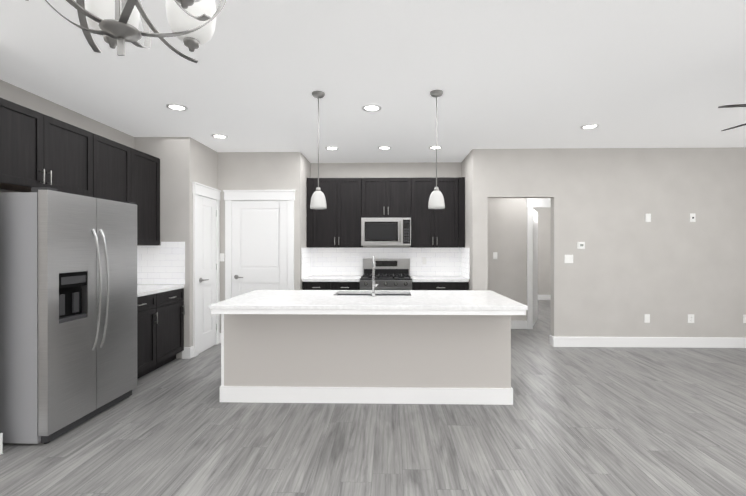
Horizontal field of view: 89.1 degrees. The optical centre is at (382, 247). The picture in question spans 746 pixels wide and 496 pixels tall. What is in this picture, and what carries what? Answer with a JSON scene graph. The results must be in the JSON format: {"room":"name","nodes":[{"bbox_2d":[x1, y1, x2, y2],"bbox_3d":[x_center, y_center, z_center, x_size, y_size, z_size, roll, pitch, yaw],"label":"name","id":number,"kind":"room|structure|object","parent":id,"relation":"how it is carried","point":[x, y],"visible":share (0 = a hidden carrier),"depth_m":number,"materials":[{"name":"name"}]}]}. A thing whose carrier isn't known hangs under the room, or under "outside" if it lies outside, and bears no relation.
{"room":"kitchen","nodes":[
{"label":"kitchen","id":0,"kind":"room"},
{"bbox_2d":[0,79,133,191],"bbox_3d":[-3.145,0.002,3.607,0.100,2.740,2.176,0,0,1],"label":"wall","id":1,"kind":"structure","parent":0,"point":[20,96],"depth_m":3.62,"materials":[{"name":"paint"}]},
{"bbox_2d":[0,433,3,454],"bbox_3d":[-2.822,1.304,2.524,0.590,0.140,0.020,0,0,1],"label":"baseboard","id":2,"kind":"structure","parent":1,"relation":"attached to","point":[1,434],"depth_m":2.52,"materials":[{"name":"white"}]},
{"bbox_2d":[0,98,159,244],"bbox_3d":[-2.909,-0.562,3.635,0.362,1.071,2.083,0,0,1],"label":"upper cabinet","id":3,"kind":"object","parent":1,"relation":"attached to","point":[37,149],"visible":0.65,"depth_m":3.42,"materials":[{"name":"brown wood"}]},
{"bbox_2d":[137,242,184,283],"bbox_3d":[-2.765,0.190,4.129,0.630,0.528,1.111,0,0,1],"label":"backsplash","id":4,"kind":"structure","parent":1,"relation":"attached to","point":[164,263],"depth_m":4.68,"materials":[{"name":"tile"}]},
{"bbox_2d":[134,137,217,358],"bbox_3d":[-2.761,0.000,5.490,0.790,2.740,1.604,0,0,1],"label":"wall","id":5,"kind":"structure","parent":0,"point":[185,162],"depth_m":4.68,"materials":[{"name":"paint"}]},
{"bbox_2d":[192,182,220,356],"bbox_3d":[-2.350,0.274,5.094,0.048,2.192,0.724,0,0,1],"label":"door frame","id":6,"kind":"structure","parent":5,"relation":"attached to","point":[198,189],"depth_m":4.83,"materials":[{"name":"white wood"}]},
{"bbox_2d":[199,196,216,352],"bbox_3d":[-2.332,0.346,5.097,0.078,2.039,0.511,0,0,1],"label":"pantry door","id":7,"kind":"structure","parent":5,"relation":"in","point":[207,267],"depth_m":5.09,"materials":[{"name":"white wood"}]},
{"bbox_2d":[218,152,310,332],"bbox_3d":[-1.763,-0.001,5.854,1.190,2.740,0.835,0,0,1],"label":"wall","id":8,"kind":"structure","parent":0,"point":[264,170],"depth_m":5.44,"materials":[{"name":"paint"}]},
{"bbox_2d":[220,253,223,260],"bbox_3d":[-2.307,0.140,5.440,0.070,0.116,0.011,0,0,1],"label":"light switch","id":9,"kind":"object","parent":8,"relation":"attached to","point":[221,256],"visible":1,"depth_m":5.44,"materials":[{"name":"white plastic"}]},
{"bbox_2d":[232,200,286,297],"bbox_3d":[-1.757,0.344,5.396,0.799,2.039,0.080,0,0,1],"label":"closet door","id":10,"kind":"structure","parent":8,"relation":"in","point":[259,244],"depth_m":5.42,"materials":[{"name":"white wood"}]},
{"bbox_2d":[223,190,295,299],"bbox_3d":[-1.757,0.274,5.412,1.029,2.192,0.048,0,0,1],"label":"door frame","id":11,"kind":"structure","parent":8,"relation":"attached to","point":[230,196],"depth_m":5.40,"materials":[{"name":"white wood"}]},
{"bbox_2d":[0,300,745,495],"bbox_3d":[0.668,1.422,3.692,10.800,0.100,12.900,0,0,1],"label":"floor","id":12,"kind":"structure","parent":0,"point":[608,421],"depth_m":2.71,"materials":[{"name":"grey wood"}]},
{"bbox_2d":[0,187,136,443],"bbox_3d":[-2.649,0.478,3.078,0.854,1.790,0.927,0,0,1],"label":"fridge","id":13,"kind":"object","parent":12,"relation":"on","point":[68,311],"visible":1,"depth_m":2.73,"materials":[{"name":"silver metal"}]},
{"bbox_2d":[137,285,184,378],"bbox_3d":[-2.747,0.914,4.120,0.649,0.915,1.111,0,0,1],"label":"base cabinet","id":14,"kind":"object","parent":12,"relation":"on","point":[160,323],"visible":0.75,"depth_m":4.19,"materials":[{"name":"brown wood"}]},
{"bbox_2d":[302,276,361,289],"bbox_3d":[-0.742,0.912,5.794,0.830,0.915,0.669,0,0,1],"label":"base cabinet","id":15,"kind":"object","parent":12,"relation":"on","point":[331,282],"visible":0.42,"depth_m":5.50,"materials":[{"name":"brown wood"}]},
{"bbox_2d":[220,316,512,404],"bbox_3d":[-0.145,0.935,3.697,2.590,0.876,0.728,0,0,1],"label":"kitchen island","id":16,"kind":"object","parent":12,"relation":"on","point":[373,346],"depth_m":3.35,"materials":[{"name":"painted drywall"},{"name":"white quartz"},{"name":"painted wood trim"}]},
{"bbox_2d":[209,288,527,315],"bbox_3d":[-0.111,0.494,3.527,2.520,0.073,1.080,0,0,1],"label":"island countertop","id":17,"kind":"structure","parent":16,"relation":"on","point":[261,302],"depth_m":3.10,"materials":[{"name":"white stone"}]},
{"bbox_2d":[337,292,408,295],"bbox_3d":[-0.096,0.582,3.802,0.780,0.189,0.400,0,0,1],"label":"sink","id":18,"kind":"object","parent":17,"relation":"in","point":[338,293],"depth_m":3.99,"materials":[{"name":"grey metal"}]},
{"bbox_2d":[369,256,377,295],"bbox_3d":[-0.070,0.267,3.653,0.080,0.380,0.236,0,0,1],"label":"faucet","id":19,"kind":"object","parent":17,"relation":"on","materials":[{"name":"silver metal"}]},
{"bbox_2d":[360,258,411,289],"bbox_3d":[0.055,0.772,5.732,0.752,1.195,0.728,0,0,1],"label":"range","id":20,"kind":"object","parent":12,"relation":"on","point":[392,273],"visible":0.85,"depth_m":5.85,"materials":[{"name":"silver metal"}]},
{"bbox_2d":[411,276,468,289],"bbox_3d":[0.843,0.912,5.762,0.810,0.915,0.669,0,0,1],"label":"base cabinet","id":21,"kind":"object","parent":12,"relation":"on","point":[440,283],"visible":0.17,"depth_m":5.47,"materials":[{"name":"brown wood"}]},
{"bbox_2d":[0,0,745,162],"bbox_3d":[0.668,-1.418,3.689,10.800,0.100,12.900,0,0,1],"label":"ceiling","id":22,"kind":"structure","parent":0,"point":[521,74],"depth_m":2.99,"materials":[{"name":"paint"}]},
{"bbox_2d":[26,0,225,62],"bbox_3d":[-0.889,-1.004,1.254,0.690,0.719,0.681,0,0,1],"label":"chandelier","id":23,"kind":"object","parent":22,"relation":"hanging from","point":[115,23],"visible":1,"depth_m":1.40,"materials":[{"name":"silver metal"}]},
{"bbox_2d":[166,103,187,110],"bbox_3d":[-1.999,-1.363,3.684,0.190,0.008,0.190,0,0,1],"label":"recessed light","id":24,"kind":"object","parent":22,"relation":"in","point":[176,107],"visible":1,"depth_m":3.68,"materials":[{"name":"white plastic"}]},
{"bbox_2d":[211,134,227,138],"bbox_3d":[-1.996,-1.365,4.649,0.190,0.008,0.190,0,0,1],"label":"recessed light","id":25,"kind":"object","parent":22,"relation":"in","point":[220,136],"visible":0.98,"depth_m":4.65,"materials":[{"name":"white plastic"}]},
{"bbox_2d":[310,91,326,208],"bbox_3d":[-0.568,-0.856,3.355,0.145,1.021,0.145,0,0,1],"label":"pendant light","id":26,"kind":"object","parent":22,"relation":"hanging from","point":[318,200],"visible":1,"depth_m":3.32,"materials":[{"name":"white glass"}]},
{"bbox_2d":[325,146,338,149],"bbox_3d":[-0.696,-1.365,5.207,0.190,0.008,0.190,0,0,1],"label":"recessed light","id":27,"kind":"object","parent":22,"relation":"in","point":[331,148],"visible":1,"depth_m":5.21,"materials":[{"name":"white plastic"}]},
{"bbox_2d":[362,104,380,111],"bbox_3d":[-0.104,-1.363,3.705,0.190,0.008,0.190,0,0,1],"label":"recessed light","id":28,"kind":"object","parent":22,"relation":"in","point":[371,107],"visible":1,"depth_m":3.69,"materials":[{"name":"white plastic"}]},
{"bbox_2d":[378,146,390,149],"bbox_3d":[0.029,-1.365,5.192,0.190,0.008,0.190,0,0,1],"label":"recessed light","id":29,"kind":"object","parent":22,"relation":"in","point":[384,147],"visible":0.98,"depth_m":5.17,"materials":[{"name":"white plastic"}]},
{"bbox_2d":[428,146,441,149],"bbox_3d":[0.723,-1.365,5.178,0.190,0.008,0.190,0,0,1],"label":"recessed light","id":30,"kind":"object","parent":22,"relation":"in","point":[434,147],"visible":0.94,"depth_m":5.17,"materials":[{"name":"white plastic"}]},
{"bbox_2d":[428,90,444,208],"bbox_3d":[0.475,-0.856,3.333,0.145,1.021,0.145,0,0,1],"label":"pendant light","id":31,"kind":"object","parent":22,"relation":"hanging from","point":[436,199],"visible":1,"depth_m":3.30,"materials":[{"name":"white glass"}]},
{"bbox_2d":[580,124,599,128],"bbox_3d":[2.340,-1.364,4.275,0.190,0.008,0.190,0,0,1],"label":"recessed light","id":32,"kind":"object","parent":22,"relation":"in","point":[590,126],"visible":1,"depth_m":4.27,"materials":[{"name":"white"}]},
{"bbox_2d":[718,104,745,130],"bbox_3d":[3.144,-1.151,2.745,1.261,0.429,1.282,0,0,1],"label":"ceiling fan","id":33,"kind":"object","parent":22,"relation":"hanging from","point":[735,105],"visible":1,"depth_m":2.82,"materials":[{"name":"silver metal"}]},
{"bbox_2d":[311,162,460,247],"bbox_3d":[0.054,-0.001,6.174,2.430,2.740,0.120,0,0,1],"label":"wall","id":34,"kind":"structure","parent":0,"point":[387,170],"depth_m":6.11,"materials":[{"name":"paint"}]},
{"bbox_2d":[301,248,469,278],"bbox_3d":[0.046,0.226,5.785,2.424,0.453,0.652,0,0,1],"label":"backsplash","id":35,"kind":"structure","parent":34,"relation":"attached to","point":[349,261],"depth_m":6.09,"materials":[{"name":"tile"}]},
{"bbox_2d":[307,177,464,247],"bbox_3d":[0.049,-0.536,5.928,2.422,1.069,0.362,0,0,1],"label":"upper cabinet","id":36,"kind":"object","parent":34,"relation":"attached to","point":[350,204],"visible":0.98,"depth_m":5.79,"materials":[{"name":"brown wood"}]},
{"bbox_2d":[361,218,410,245],"bbox_3d":[0.058,-0.241,5.891,0.752,0.423,0.436,0,0,1],"label":"microwave","id":37,"kind":"object","parent":36,"relation":"attached to","point":[385,231],"visible":1,"depth_m":5.72,"materials":[{"name":"silver metal"}]},
{"bbox_2d":[461,149,487,289],"bbox_3d":[1.365,-0.001,5.831,0.207,2.740,1.152,0,0,1],"label":"wall","id":38,"kind":"structure","parent":0,"point":[474,167],"depth_m":5.25,"materials":[{"name":"paint"}]},
{"bbox_2d":[488,198,526,320],"bbox_3d":[1.900,-0.002,6.456,1.250,2.740,0.120,0,0,1],"label":"wall","id":39,"kind":"structure","parent":0,"point":[507,242],"depth_m":6.39,"materials":[{"name":"paint"}]},
{"bbox_2d":[511,320,526,328],"bbox_3d":[1.974,1.299,6.390,0.920,0.140,0.020,0,0,1],"label":"baseboard","id":40,"kind":"structure","parent":39,"relation":"attached to","point":[514,324],"depth_m":6.37,"materials":[{"name":"white wood"}]},
{"bbox_2d":[533,209,537,324],"bbox_3d":[2.745,0.344,6.853,0.392,2.037,0.727,0,0,1],"label":"hall door","id":41,"kind":"structure","parent":39,"relation":"in","point":[535,265],"depth_m":6.87,"materials":[{"name":"white wood"}]},
{"bbox_2d":[526,198,550,328],"bbox_3d":[2.933,0.273,6.350,1.044,2.192,0.048,0,0,1],"label":"door frame","id":42,"kind":"structure","parent":39,"relation":"attached to","point":[531,203],"depth_m":6.35,"materials":[{"name":"white wood"}]},
{"bbox_2d":[488,148,553,197],"bbox_3d":[1.916,-1.035,5.302,0.916,0.670,0.120,0,0,1],"label":"lintel","id":43,"kind":"object","parent":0,"point":[520,173],"visible":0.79,"depth_m":5.24,"materials":[{"name":"paint"}]},
{"bbox_2d":[533,207,550,294],"bbox_3d":[3.272,-0.006,9.938,3.850,2.740,0.100,0,0,1],"label":"wall","id":44,"kind":"structure","parent":0,"point":[544,250],"depth_m":9.87,"materials":[{"name":"paint"}]},
{"bbox_2d":[538,295,550,299],"bbox_3d":[3.273,1.294,9.884,3.654,0.140,0.020,0,0,1],"label":"baseboard","id":45,"kind":"structure","parent":44,"relation":"attached to","point":[540,297],"depth_m":9.85,"materials":[{"name":"white wood"}]},
{"bbox_2d":[550,147,745,337],"bbox_3d":[4.237,0.000,5.255,3.727,2.740,0.120,0,0,1],"label":"wall","id":46,"kind":"structure","parent":0,"point":[669,267],"depth_m":5.21,"materials":[{"name":"paint"}]},
{"bbox_2d":[565,255,572,262],"bbox_3d":[2.572,0.155,5.222,0.118,0.116,0.011,0,0,1],"label":"light switch","id":47,"kind":"object","parent":46,"relation":"attached to","point":[568,258],"visible":1,"depth_m":5.22,"materials":[{"name":"white plastic"}]},
{"bbox_2d":[577,242,584,248],"bbox_3d":[2.737,-0.030,5.213,0.100,0.100,0.023,0,0,1],"label":"thermostat","id":48,"kind":"object","parent":46,"relation":"attached to","point":[580,245],"visible":1,"depth_m":5.20,"materials":[{"name":"white plastic"}]},
{"bbox_2d":[644,314,649,322],"bbox_3d":[3.636,0.973,5.201,0.072,0.116,0.011,0,0,1],"label":"electrical outlet","id":49,"kind":"object","parent":46,"relation":"attached to","point":[646,318],"visible":1,"depth_m":5.20,"materials":[{"name":"white plastic"}]},
{"bbox_2d":[645,214,650,221],"bbox_3d":[3.647,-0.410,5.199,0.072,0.116,0.011,0,0,1],"label":"electrical outlet","id":50,"kind":"object","parent":46,"relation":"attached to","point":[647,217],"visible":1,"depth_m":5.20,"materials":[{"name":"white plastic"}]},
{"bbox_2d":[552,336,745,347],"bbox_3d":[4.155,1.300,5.193,3.607,0.140,0.020,0,0,1],"label":"baseboard","id":51,"kind":"structure","parent":46,"relation":"attached to","point":[667,342],"depth_m":5.19,"materials":[{"name":"white wood"}]},
{"bbox_2d":[688,314,693,322],"bbox_3d":[4.229,0.973,5.191,0.085,0.116,0.008,0,0,1],"label":"electrical outlet","id":52,"kind":"object","parent":46,"relation":"attached to","point":[690,318],"visible":1,"depth_m":5.19,"materials":[{"name":"white plastic"}]},
{"bbox_2d":[690,213,695,221],"bbox_3d":[4.251,-0.410,5.188,0.072,0.116,0.009,0,0,1],"label":"electrical outlet","id":53,"kind":"object","parent":46,"relation":"attached to","point":[692,217],"visible":1,"depth_m":5.19,"materials":[{"name":"white plastic"}]}
]}

